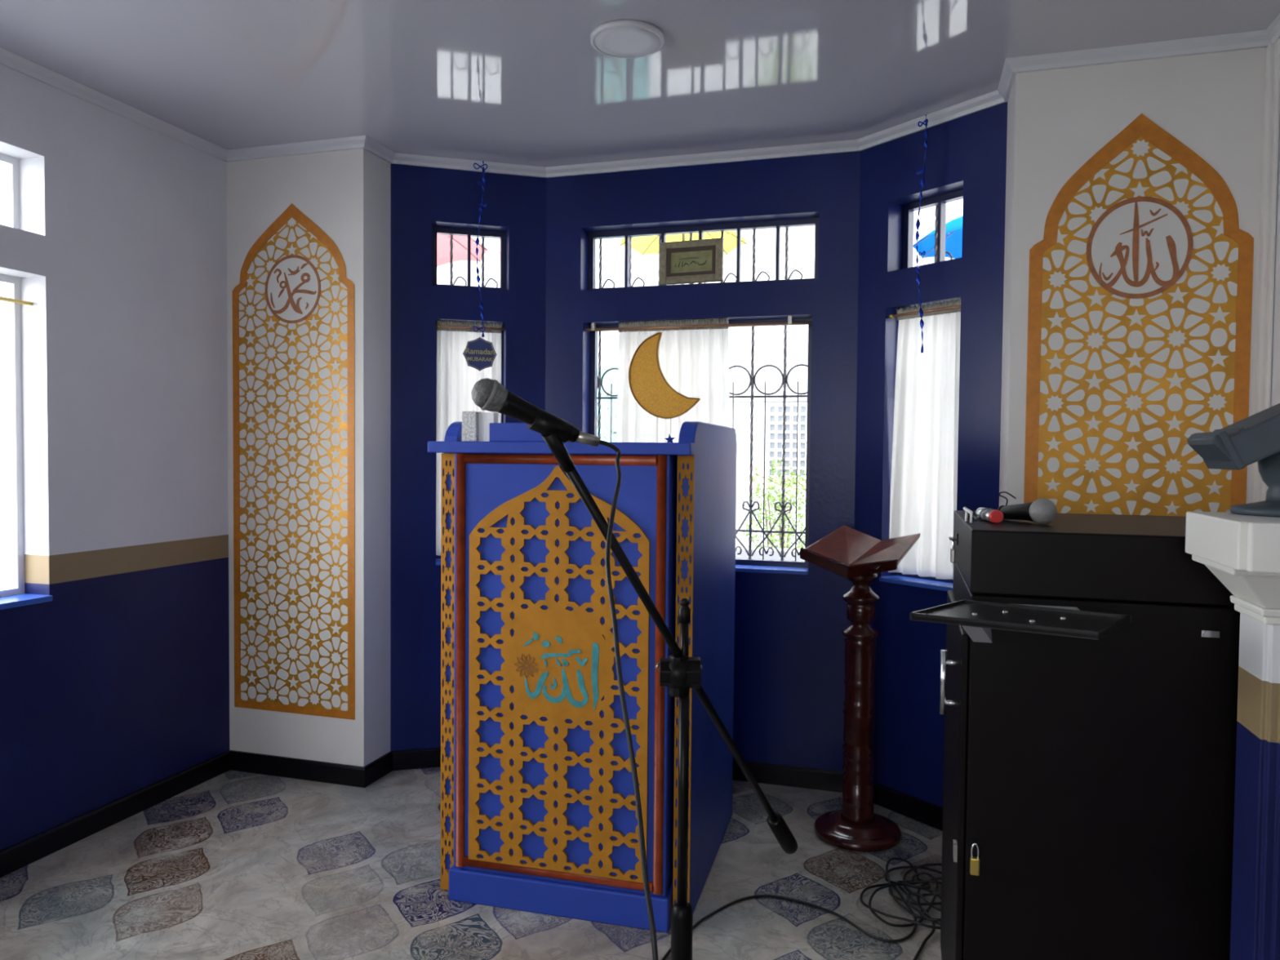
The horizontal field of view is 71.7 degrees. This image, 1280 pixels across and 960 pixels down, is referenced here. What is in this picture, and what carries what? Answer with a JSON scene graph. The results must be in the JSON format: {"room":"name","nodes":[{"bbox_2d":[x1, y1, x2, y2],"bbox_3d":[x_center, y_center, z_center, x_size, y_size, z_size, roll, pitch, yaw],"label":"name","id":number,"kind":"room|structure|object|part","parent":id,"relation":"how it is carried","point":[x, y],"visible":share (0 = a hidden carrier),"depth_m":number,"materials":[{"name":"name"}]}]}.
{"room":"mosque","nodes":[
{"label":"mosque","id":0,"kind":"room"},
{"bbox_2d":[0,64,229,850],"bbox_3d":[-2.425,0.008,0.958,0.150,2.400,5.259,1,2,16],"label":"wall","id":1,"kind":"structure","parent":0,"point":[116,686],"depth_m":2.95,"materials":[{"name":"paint"}]},
{"bbox_2d":[0,152,20,229],"bbox_3d":[-2.117,-0.849,2.089,0.030,0.240,1.348,1,2,16],"label":"window","id":2,"kind":"structure","parent":1,"relation":"in","point":[11,164],"depth_m":2.71,"materials":[{"name":"white"}]},
{"bbox_2d":[0,273,24,597],"bbox_3d":[-2.124,-0.116,2.111,0.030,0.982,1.348,1,2,16],"label":"window","id":3,"kind":"structure","parent":1,"relation":"in","point":[15,412],"depth_m":2.74,"materials":[{"name":"white"}]},
{"bbox_2d":[0,296,32,306],"bbox_3d":[-2.063,-0.524,2.082,0.012,0.012,1.344,1,2,16],"label":"curtain rod","id":4,"kind":"object","parent":1,"relation":"attached to","point":[3,299],"visible":1,"depth_m":2.67,"materials":[{"name":"gold metal"}]},
{"bbox_2d":[0,593,53,609],"bbox_3d":[-2.059,0.382,2.106,0.115,0.018,1.348,1,2,16],"label":"window sill","id":5,"kind":"structure","parent":1,"relation":"attached to","point":[24,599],"depth_m":2.67,"materials":[{"name":"blue paint"}]},
{"bbox_2d":[0,47,226,162],"bbox_3d":[-2.327,-1.172,0.896,0.032,0.034,5.258,1,2,16],"label":"trim","id":6,"kind":"structure","parent":1,"relation":"attached to","point":[11,60],"depth_m":2.88,"materials":[{"name":"white paint"}]},
{"bbox_2d":[0,750,230,877],"bbox_3d":[-2.357,1.172,0.971,0.014,0.074,5.258,1,2,16],"label":"baseboard","id":7,"kind":"structure","parent":1,"relation":"attached to","point":[18,855],"depth_m":2.94,"materials":[{"name":"black tile"}]},
{"bbox_2d":[226,148,391,766],"bbox_3d":[-1.342,-0.062,3.546,0.757,2.400,0.321,1,2,16],"label":"wall","id":8,"kind":"structure","parent":0,"point":[346,193],"depth_m":3.36,"materials":[{"name":"white paint"}]},
{"bbox_2d":[232,203,355,719],"bbox_3d":[-1.322,-0.074,3.370,0.544,1.939,0.004,1,2,16],"label":"decorative panel","id":9,"kind":"object","parent":8,"relation":"attached to","point":[294,354],"visible":1,"depth_m":3.37,"materials":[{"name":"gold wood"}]},
{"bbox_2d":[226,135,395,163],"bbox_3d":[-1.269,-1.240,3.401,0.638,0.034,0.213,1,2,16],"label":"trim","id":10,"kind":"structure","parent":8,"relation":"attached to","point":[365,142],"depth_m":3.31,"materials":[{"name":"white paint"}]},
{"bbox_2d":[390,164,546,751],"bbox_3d":[-0.698,-0.058,3.602,0.607,2.400,0.130,0,2,-15],"label":"wall","id":11,"kind":"structure","parent":0,"point":[423,198],"depth_m":3.50,"materials":[{"name":"blue paint"}]},
{"bbox_2d":[435,558,440,565],"bbox_3d":[-0.689,0.329,3.588,0.273,0.016,0.097,0,2,-15],"label":"trim","id":12,"kind":"structure","parent":11,"relation":"attached to","point":[437,560],"depth_m":3.51,"materials":[{"name":"blue paint"}]},
{"bbox_2d":[449,235,466,285],"bbox_3d":[-0.750,-0.904,3.656,0.066,0.200,0.019,0,2,-15],"label":"window grille","id":13,"kind":"object","parent":11,"relation":"in","point":[451,261],"depth_m":3.64,"materials":[{"name":"grey metal"}]},
{"bbox_2d":[431,226,506,289],"bbox_3d":[-0.697,-0.892,3.611,0.299,0.250,0.030,0,2,-15],"label":"window","id":14,"kind":"structure","parent":11,"relation":"in","point":[468,233],"depth_m":3.60,"materials":[{"name":"blue"}]},
{"bbox_2d":[435,321,502,558],"bbox_3d":[-0.702,-0.159,3.634,0.273,0.960,0.030,0,2,-15],"label":"window","id":15,"kind":"structure","parent":11,"relation":"in","point":[437,556],"depth_m":3.60,"materials":[{"name":"blue"}]},
{"bbox_2d":[435,324,505,330],"bbox_3d":[-0.676,-0.608,3.542,0.271,0.018,0.018,0,2,-17],"label":"curtain rod","id":16,"kind":"object","parent":11,"relation":"attached to","point":[437,326],"visible":1,"depth_m":3.53,"materials":[{"name":"orange metal"}]},
{"bbox_2d":[435,320,502,555],"bbox_3d":[-0.688,-0.167,3.564,0.258,0.939,0.040,0,2,-15],"label":"curtain","id":17,"kind":"object","parent":16,"relation":"hanging from","point":[455,380],"visible":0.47,"depth_m":3.54,"materials":[{"name":"white fabric"}]},
{"bbox_2d":[481,237,497,287],"bbox_3d":[-0.626,-0.904,3.690,0.065,0.199,0.019,0,2,-15],"label":"window grille","id":18,"kind":"object","parent":11,"relation":"in","point":[482,238],"depth_m":3.68,"materials":[{"name":"grey metal"}]},
{"bbox_2d":[0,766,942,959],"bbox_3d":[-0.635,1.292,0.720,3.862,0.120,6.150,1,2,16],"label":"floor","id":19,"kind":"structure","parent":0,"point":[234,864],"depth_m":2.54,"materials":[{"name":"tile"}]},
{"bbox_2d":[427,421,737,932],"bbox_3d":[-0.131,0.501,2.764,0.741,1.345,0.814,1,2,15],"label":"pulpit","id":20,"kind":"object","parent":19,"relation":"on","point":[539,811],"visible":0.91,"depth_m":2.40,"materials":[{"name":"blue paint"}]},
{"bbox_3d":[-0.447,0.494,2.882,0.044,1.345,0.748,1,2,15],"label":"panel","id":21,"kind":"part","parent":20,"relation":"part of","materials":[{"name":"blue paint"}]},
{"bbox_3d":[-0.500,0.503,2.462,0.027,1.156,0.011,1,2,15],"label":"frame moulding","id":22,"kind":"part","parent":20,"relation":"part of","materials":[{"name":"brown wood"}]},
{"bbox_2d":[462,411,497,441],"bbox_3d":[-0.451,-0.150,2.498,0.094,0.085,0.040,1,2,16],"label":"box","id":23,"kind":"object","parent":20,"relation":"on","point":[475,424],"visible":0.88,"depth_m":2.48,"materials":[{"name":"white"}]},
{"bbox_2d":[488,422,545,441],"bbox_3d":[-0.332,-0.131,2.437,0.173,0.052,0.020,1,2,16],"label":"block","id":24,"kind":"object","parent":20,"relation":"on","point":[498,432],"visible":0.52,"depth_m":2.43,"materials":[{"name":"paint"}]},
{"bbox_2d":[514,653,537,678],"bbox_3d":[-0.310,0.505,2.406,0.069,0.068,0.001,1,2,15],"label":"flower","id":25,"kind":"object","parent":20,"relation":"on","point":[530,668],"depth_m":2.41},
{"bbox_3d":[-0.230,1.071,2.407,0.543,0.027,0.011,1,2,15],"label":"frame moulding","id":26,"kind":"part","parent":20,"relation":"part of","materials":[{"name":"brown wood"}]},
{"bbox_3d":[-0.225,0.511,2.389,0.511,1.098,0.009,1,2,15],"label":"fretwork panel","id":27,"kind":"part","parent":20,"relation":"part of","materials":[{"name":"gold metal"}]},
{"bbox_3d":[-0.220,-0.055,2.372,0.543,0.027,0.011,1,2,15],"label":"frame moulding","id":28,"kind":"part","parent":20,"relation":"part of","materials":[{"name":"brown wood"}]},
{"bbox_3d":[0.051,0.513,2.317,0.027,1.156,0.011,1,2,15],"label":"frame moulding","id":29,"kind":"part","parent":20,"relation":"part of","materials":[{"name":"brown wood"}]},
{"bbox_3d":[0.211,0.505,2.708,0.044,1.345,0.748,1,2,15],"label":"panel","id":30,"kind":"part","parent":20,"relation":"part of","materials":[{"name":"blue paint"}]},
{"bbox_2d":[527,408,797,959],"bbox_3d":[0.090,0.537,1.893,1.053,1.330,0.474,-1,2,-44],"label":"microphone stand","id":31,"kind":"object","parent":19,"relation":"on","point":[680,672],"visible":1,"depth_m":1.78,"materials":[{"name":"black metal"}]},
{"bbox_2d":[471,377,599,446],"bbox_3d":[-0.166,-0.106,1.410,0.210,0.104,0.051,0,2,-29],"label":"microphone","id":32,"kind":"object","parent":31,"relation":"attached to","point":[488,394],"visible":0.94,"depth_m":1.37,"materials":[{"name":"black metal"}]},
{"bbox_3d":[-0.162,-0.101,1.406,0.135,0.081,0.037,0,2,-26],"label":"handle","id":33,"kind":"part","parent":32,"relation":"part of","materials":[{"name":"black plastic"}]},
{"bbox_2d":[599,440,942,959],"bbox_3d":[0.284,0.562,1.965,0.626,1.283,1.909,2,2,32],"label":"microphone cable","id":34,"kind":"object","parent":19,"relation":"on","point":[925,916],"visible":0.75,"depth_m":2.29,"materials":[{"name":"black rubber"}]},
{"bbox_2d":[800,525,919,852],"bbox_3d":[0.717,0.667,2.899,0.296,1.019,0.350,2,2,30],"label":"book stand","id":35,"kind":"object","parent":19,"relation":"on","point":[846,552],"visible":1,"depth_m":2.88,"materials":[{"name":"brown wood"}]},
{"bbox_2d":[909,510,1239,959],"bbox_3d":[0.867,0.653,1.705,0.686,1.125,0.875,1,2,16],"label":"base cabinet","id":36,"kind":"object","parent":19,"relation":"on","point":[1089,664],"visible":0.93,"depth_m":1.56,"materials":[{"name":"laminate"}]},
{"bbox_3d":[0.580,0.379,1.656,0.036,0.120,0.011,1,2,16],"label":"handle","id":37,"kind":"part","parent":36,"relation":"part of","materials":[{"name":"silver metal"}]},
{"bbox_2d":[950,537,955,563],"bbox_3d":[0.707,0.157,2.001,0.010,0.058,0.028,1,2,16],"label":"padlock","id":38,"kind":"object","parent":36,"relation":"hanging from","point":[953,550],"visible":0.93,"depth_m":1.99,"materials":[{"name":"silver metal"}]},
{"bbox_3d":[0.676,0.717,1.915,0.013,0.880,0.561,1,2,16],"label":"door","id":39,"kind":"part","parent":36,"relation":"part of","materials":[{"name":"laminate"}]},
{"bbox_2d":[963,506,977,522],"bbox_3d":[0.680,0.069,1.828,0.029,0.030,0.122,1,2,16],"label":"peg","id":40,"kind":"object","parent":36,"relation":"on","point":[966,510],"visible":1,"depth_m":1.80,"materials":[{"name":"white"}]},
{"bbox_2d":[969,842,979,875],"bbox_3d":[0.611,0.691,1.617,0.016,0.059,0.011,1,2,16],"label":"padlock","id":41,"kind":"object","parent":36,"relation":"hanging from","point":[974,861],"visible":1,"depth_m":1.61,"materials":[{"name":"gold metal"}]},
{"bbox_2d":[975,507,1003,523],"bbox_3d":[0.715,0.071,1.819,0.027,0.028,0.130,1,2,6],"label":"torch","id":42,"kind":"object","parent":36,"relation":"on","point":[990,514],"visible":1,"depth_m":1.77,"materials":[{"name":"red"}]},
{"bbox_3d":[0.713,0.071,1.819,0.016,0.028,0.061,0,2,-9],"label":"cord","id":43,"kind":"part","parent":42,"relation":"part of","materials":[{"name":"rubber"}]},
{"bbox_2d":[997,491,1016,511],"bbox_3d":[0.815,0.053,1.981,0.035,0.055,0.038,0,2,-10],"label":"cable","id":44,"kind":"object","parent":36,"relation":"on","point":[1006,498],"visible":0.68,"depth_m":1.98,"materials":[{"name":"black plastic"}]},
{"bbox_2d":[909,599,1130,639],"bbox_3d":[0.616,0.223,1.435,0.302,0.012,0.191,2,2,33],"label":"tray","id":45,"kind":"object","parent":36,"relation":"on","point":[1095,625],"depth_m":1.42,"materials":[{"name":"black metal"}]},
{"bbox_2d":[1000,498,1057,524],"bbox_3d":[0.789,0.060,1.795,0.051,0.051,0.144,0,2,-8],"label":"microphone","id":46,"kind":"object","parent":36,"relation":"on","point":[1041,511],"visible":1,"depth_m":1.74,"materials":[{"name":"grey"}]},
{"bbox_3d":[0.780,0.063,1.813,0.040,0.043,0.104,0,2,-14],"label":"handle","id":47,"kind":"part","parent":46,"relation":"part of","materials":[{"name":"black plastic"}]},
{"bbox_2d":[1185,511,1279,959],"bbox_3d":[1.071,0.644,1.278,0.462,1.172,0.253,1,2,16],"label":"pedestal column","id":48,"kind":"structure","parent":19,"relation":"on","point":[1242,552],"depth_m":1.33,"materials":[{"name":"paint"}]},
{"bbox_2d":[1186,403,1279,517],"bbox_3d":[1.000,-0.062,1.351,0.267,0.232,0.166,1,2,16],"label":"book stand","id":49,"kind":"object","parent":48,"relation":"on","point":[1255,437],"visible":1,"depth_m":1.33,"materials":[{"name":"grey plastic"}]},
{"bbox_3d":[0.998,-0.036,1.362,0.080,0.145,0.080,1,2,16],"label":"turned stem","id":50,"kind":"part","parent":49,"relation":"part of","materials":[{"name":"grey stone"}]},
{"bbox_2d":[0,0,1279,167],"bbox_3d":[-0.613,-1.241,0.642,3.862,0.150,6.150,1,2,16],"label":"ceiling","id":51,"kind":"structure","parent":0,"point":[512,82],"depth_m":2.59,"materials":[{"name":"grey paint"}]},
{"bbox_2d":[472,160,487,337],"bbox_3d":[-0.622,-0.898,3.445,0.056,0.680,0.016,0,2,-11],"label":"ribbon","id":52,"kind":"object","parent":51,"relation":"hanging from","point":[481,208],"visible":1,"depth_m":3.44,"materials":[{"name":"blue fabric"}]},
{"bbox_2d":[462,337,497,371],"bbox_3d":[-0.625,-0.491,3.457,0.132,0.132,0.008,0,2,-15],"label":"plaque","id":53,"kind":"object","parent":52,"relation":"hanging from","point":[479,353],"visible":1,"depth_m":3.46,"materials":[{"name":"blue"}]},
{"bbox_2d":[590,19,664,58],"bbox_3d":[-0.035,-1.209,2.436,0.204,0.015,0.204,1,2,16],"label":"recessed light","id":54,"kind":"object","parent":51,"relation":"in","point":[620,38],"visible":1,"depth_m":2.42,"materials":[{"name":"white paint"}]},
{"bbox_2d":[594,26,660,57],"bbox_3d":[-0.035,-1.209,2.436,0.183,0.014,0.183,1,2,16],"label":"diffuser","id":55,"kind":"object","parent":54,"relation":"attached to","point":[613,42],"depth_m":2.43,"materials":[{"name":"white plastic"}]},
{"bbox_2d":[915,114,928,352],"bbox_3d":[0.935,-0.816,2.950,0.015,0.785,0.044,-1,2,-35],"label":"ribbon","id":56,"kind":"object","parent":51,"relation":"hanging from","point":[926,133],"visible":1,"depth_m":2.95,"materials":[{"name":"blue"}]},
{"bbox_2d":[545,151,860,771],"bbox_3d":[0.221,-0.047,3.508,1.234,2.400,0.130,1,2,16],"label":"wall","id":57,"kind":"structure","parent":0,"point":[789,677],"depth_m":3.36,"materials":[{"name":"blue paint"}]},
{"bbox_2d":[230,746,942,831],"bbox_3d":[-0.197,1.119,3.327,2.817,0.074,0.516,1,2,16],"label":"baseboard","id":58,"kind":"structure","parent":57,"relation":"attached to","point":[919,810],"depth_m":3.36,"materials":[{"name":"black tile"}]},
{"bbox_2d":[597,331,617,442],"bbox_3d":[-0.132,-0.388,3.699,0.086,0.459,0.019,1,2,16],"label":"window grille","id":59,"kind":"object","parent":57,"relation":"in","point":[599,380],"depth_m":3.70,"materials":[{"name":"grey metal"}]},
{"bbox_3d":[0.248,-0.335,3.586,0.970,0.008,0.006,1,2,16],"label":"flat rail","id":60,"kind":"part","parent":59,"relation":"part of","materials":[{"name":"grey metal"}]},
{"bbox_2d":[659,237,723,284],"bbox_3d":[0.196,-0.834,3.386,0.247,0.167,0.036,1,2,16],"label":"picture frame","id":61,"kind":"object","parent":57,"relation":"on","point":[701,260],"visible":1,"depth_m":3.38,"materials":[{"name":"beige wood"}]},
{"bbox_3d":[0.197,-0.834,3.387,0.194,0.114,0.022,1,2,16],"label":"frame","id":62,"kind":"part","parent":61,"relation":"part of","materials":[{"name":"brown wood"}]},
{"bbox_2d":[584,315,812,331],"bbox_3d":[0.211,-0.608,3.447,0.904,0.032,0.014,1,2,16],"label":"curtain rod","id":63,"kind":"object","parent":57,"relation":"attached to","point":[789,322],"visible":1,"depth_m":3.43,"materials":[{"name":"orange metal"}]},
{"bbox_2d":[628,324,700,442],"bbox_3d":[0.104,-0.368,3.392,0.279,0.467,0.103,1,2,16],"label":"crescent moon","id":64,"kind":"object","parent":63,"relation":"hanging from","point":[649,387],"visible":0.99,"depth_m":3.36,"materials":[{"name":"gold metal"}]},
{"bbox_2d":[616,317,729,442],"bbox_3d":[0.125,-0.159,3.495,0.494,0.943,0.041,1,2,16],"label":"curtain","id":65,"kind":"object","parent":63,"relation":"hanging from","point":[694,362],"visible":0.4,"depth_m":3.48,"materials":[{"name":"white fabric"}]},
{"bbox_3d":[0.211,-0.597,3.446,0.904,0.011,0.011,1,2,16],"label":"rod","id":66,"kind":"part","parent":63,"relation":"part of","materials":[{"name":"orange metal"}]},
{"bbox_2d":[391,89,1007,177],"bbox_3d":[0.136,-1.223,3.241,2.210,0.034,0.364,1,2,16],"label":"trim","id":67,"kind":"structure","parent":57,"relation":"attached to","point":[992,99],"depth_m":3.36,"materials":[{"name":"white paint"}]},
{"bbox_2d":[589,317,812,568],"bbox_3d":[0.230,-0.148,3.539,0.906,0.960,0.030,1,2,16],"label":"window","id":68,"kind":"structure","parent":57,"relation":"in","point":[593,335],"depth_m":3.45,"materials":[{"name":"blue"}]},
{"bbox_2d":[587,217,818,289],"bbox_3d":[0.241,-0.880,3.515,0.938,0.250,0.030,1,2,16],"label":"window","id":69,"kind":"structure","parent":57,"relation":"in","point":[627,234],"depth_m":3.50,"materials":[{"name":"blue"}]},
{"bbox_2d":[728,325,807,560],"bbox_3d":[0.505,-0.145,3.517,0.308,0.923,0.019,1,2,16],"label":"window grille","id":70,"kind":"object","parent":57,"relation":"in","point":[784,396],"depth_m":3.51,"materials":[{"name":"grey metal"}]},
{"bbox_3d":[0.243,0.200,3.602,0.970,0.008,0.006,1,2,16],"label":"flat rail","id":71,"kind":"part","parent":70,"relation":"part of","materials":[{"name":"grey metal"}]},
{"bbox_2d":[735,564,808,575],"bbox_3d":[0.208,0.340,3.493,0.906,0.016,0.097,1,2,16],"label":"trim","id":72,"kind":"structure","parent":57,"relation":"attached to","point":[739,568],"depth_m":3.38,"materials":[{"name":"blue paint"}]},
{"bbox_2d":[854,102,1007,807],"bbox_3d":[1.019,-0.026,3.076,0.130,2.400,0.579,-1,2,-36],"label":"wall","id":73,"kind":"structure","parent":0,"point":[968,153],"depth_m":3.05,"materials":[{"name":"blue paint"}]},
{"bbox_2d":[879,574,953,591],"bbox_3d":[0.985,0.359,3.082,0.097,0.016,0.303,-1,2,-36],"label":"trim","id":74,"kind":"structure","parent":73,"relation":"attached to","point":[900,580],"depth_m":3.07,"materials":[{"name":"blue paint"}]},
{"bbox_2d":[896,572,953,582],"bbox_3d":[1.040,-0.127,3.104,0.030,0.960,0.303,-1,2,-36],"label":"window","id":75,"kind":"structure","parent":73,"relation":"in","point":[897,573],"depth_m":3.13,"materials":[{"name":"blue"}]},
{"bbox_2d":[888,305,960,319],"bbox_3d":[0.980,-0.578,3.040,0.018,0.018,0.297,-1,2,-38],"label":"curtain rod","id":76,"kind":"object","parent":73,"relation":"attached to","point":[891,316],"visible":1,"depth_m":3.03,"materials":[{"name":"orange metal"}]},
{"bbox_2d":[888,298,960,579],"bbox_3d":[0.980,-0.136,3.066,0.040,0.939,0.314,-1,2,-36],"label":"curtain","id":77,"kind":"object","parent":76,"relation":"hanging from","point":[924,477],"visible":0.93,"depth_m":3.05,"materials":[{"name":"white fabric"}]},
{"bbox_2d":[902,189,963,268],"bbox_3d":[1.048,-0.860,3.080,0.030,0.250,0.298,-1,2,-36],"label":"window","id":78,"kind":"structure","parent":73,"relation":"in","point":[940,201],"depth_m":3.11,"materials":[{"name":"blue"}]},
{"bbox_2d":[933,205,937,262],"bbox_3d":[1.061,-0.875,3.159,0.019,0.199,0.011,-1,2,-36],"label":"window grille","id":79,"kind":"object","parent":73,"relation":"in","point":[935,235],"depth_m":3.16,"materials":[{"name":"grey metal"}]},
{"bbox_2d":[945,251,952,259],"bbox_3d":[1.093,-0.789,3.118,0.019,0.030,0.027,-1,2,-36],"label":"window grille","id":80,"kind":"object","parent":73,"relation":"in","point":[951,257],"depth_m":3.12,"materials":[{"name":"grey metal"}]},
{"bbox_2d":[999,47,1266,506],"bbox_3d":[1.521,-0.010,2.699,0.794,2.400,0.442,1,2,16],"label":"wall","id":81,"kind":"structure","parent":0,"point":[1213,104],"depth_m":2.51,"materials":[{"name":"white paint"}]},
{"bbox_2d":[997,29,1271,101],"bbox_3d":[1.407,-1.190,2.563,0.676,0.034,0.246,1,2,16],"label":"trim","id":82,"kind":"structure","parent":81,"relation":"attached to","point":[1260,38],"depth_m":2.46,"materials":[{"name":"white paint"}]},
{"bbox_2d":[1023,113,1253,516],"bbox_3d":[1.391,-0.025,2.504,0.562,1.999,0.004,1,2,16],"label":"decorative wall panel","id":83,"kind":"object","parent":81,"relation":"attached to","point":[1140,276],"visible":0.51,"depth_m":2.49,"materials":[{"name":"gold metal"}]},
{"bbox_2d":[1267,116,1279,488],"bbox_3d":[1.020,0.072,-0.092,0.130,2.400,5.198,1,2,16],"label":"wall","id":84,"kind":"structure","parent":0,"point":[1275,382],"depth_m":2.34,"materials":[{"name":"paint"}]},
{"bbox_2d":[1252,38,1279,502],"bbox_3d":[1.676,0.018,2.394,0.021,2.365,0.054,1,2,16],"label":"trim","id":85,"kind":"structure","parent":84,"relation":"attached to","point":[1272,79],"depth_m":2.37,"materials":[{"name":"white paint"}]},
{"bbox_2d":[1266,13,1279,43],"bbox_3d":[0.952,-1.112,-0.106,0.032,0.034,5.197,1,2,16],"label":"trim","id":86,"kind":"structure","parent":84,"relation":"attached to","point":[1273,31],"depth_m":2.33,"materials":[{"name":"white paint"}]},
{"label":"outside","id":87,"kind":"structure","parent":0,"visible":0},
{"bbox_2d":[0,560,10,589],"bbox_3d":[2.541,1.364,8.676,60.000,0.100,62.000,1,2,16],"label":"ground","id":88,"kind":"structure","parent":87,"point":[5,565],"depth_m":10.85,"materials":[{"name":"white"}]},
{"bbox_2d":[0,163,963,559],"bbox_3d":[2.057,-2.144,10.352,26.000,6.800,2.872,1,2,16],"label":"building","id":89,"kind":"structure","parent":88,"relation":"on","point":[769,347],"depth_m":9.22,"materials":[{"name":"grey"}]},
{"bbox_2d":[596,389,617,442],"bbox_3d":[-0.332,0.327,6.364,0.887,2.069,0.859,1,2,16],"label":"shrub","id":90,"kind":"object","parent":88,"relation":"on","point":[603,435],"visible":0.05,"depth_m":6.25,"materials":[{"name":"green plant"}]},
{"bbox_2d":[596,367,617,442],"bbox_3d":[-0.174,0.207,7.309,0.430,2.250,0.100,1,2,16],"label":"street sign","id":91,"kind":"object","parent":88,"relation":"on","point":[611,376],"visible":0.02,"depth_m":7.26,"materials":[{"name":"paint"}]},
{"bbox_2d":[735,546,804,561],"bbox_3d":[0.345,0.886,4.748,8.000,1.060,0.150,1,2,16],"label":"balustrade","id":92,"kind":"object","parent":88,"relation":"on","point":[744,555],"visible":0.02,"depth_m":4.57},
{"bbox_2d":[739,457,805,548],"bbox_3d":[1.155,0.556,7.190,0.698,1.586,0.736,1,2,16],"label":"shrub","id":93,"kind":"object","parent":88,"relation":"on","point":[769,497],"visible":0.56,"depth_m":7.17,"materials":[{"name":"green plant"}]},
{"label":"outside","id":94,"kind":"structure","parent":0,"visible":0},
{"bbox_2d":[436,234,488,267],"bbox_3d":[-1.243,-1.771,4.857,0.798,1.771,0.798,1,2,28],"label":"umbrella","id":95,"kind":"object","parent":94,"point":[460,242],"visible":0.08,"depth_m":5.12,"materials":[{"name":"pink fabric"}]},
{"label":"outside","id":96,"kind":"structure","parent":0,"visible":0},
{"bbox_2d":[619,231,747,256],"bbox_3d":[0.233,-1.744,4.702,0.646,1.734,0.646,1,2,28],"label":"umbrella","id":97,"kind":"object","parent":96,"point":[646,245],"visible":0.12,"depth_m":4.89,"materials":[{"name":"yellow fabric"}]},
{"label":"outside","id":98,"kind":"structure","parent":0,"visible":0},
{"bbox_2d":[913,216,962,258],"bbox_3d":[1.837,-1.731,4.624,0.760,1.762,0.760,1,2,28],"label":"umbrella","id":99,"kind":"object","parent":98,"point":[953,231],"visible":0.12,"depth_m":4.86,"materials":[{"name":"blue fabric"}]}
]}

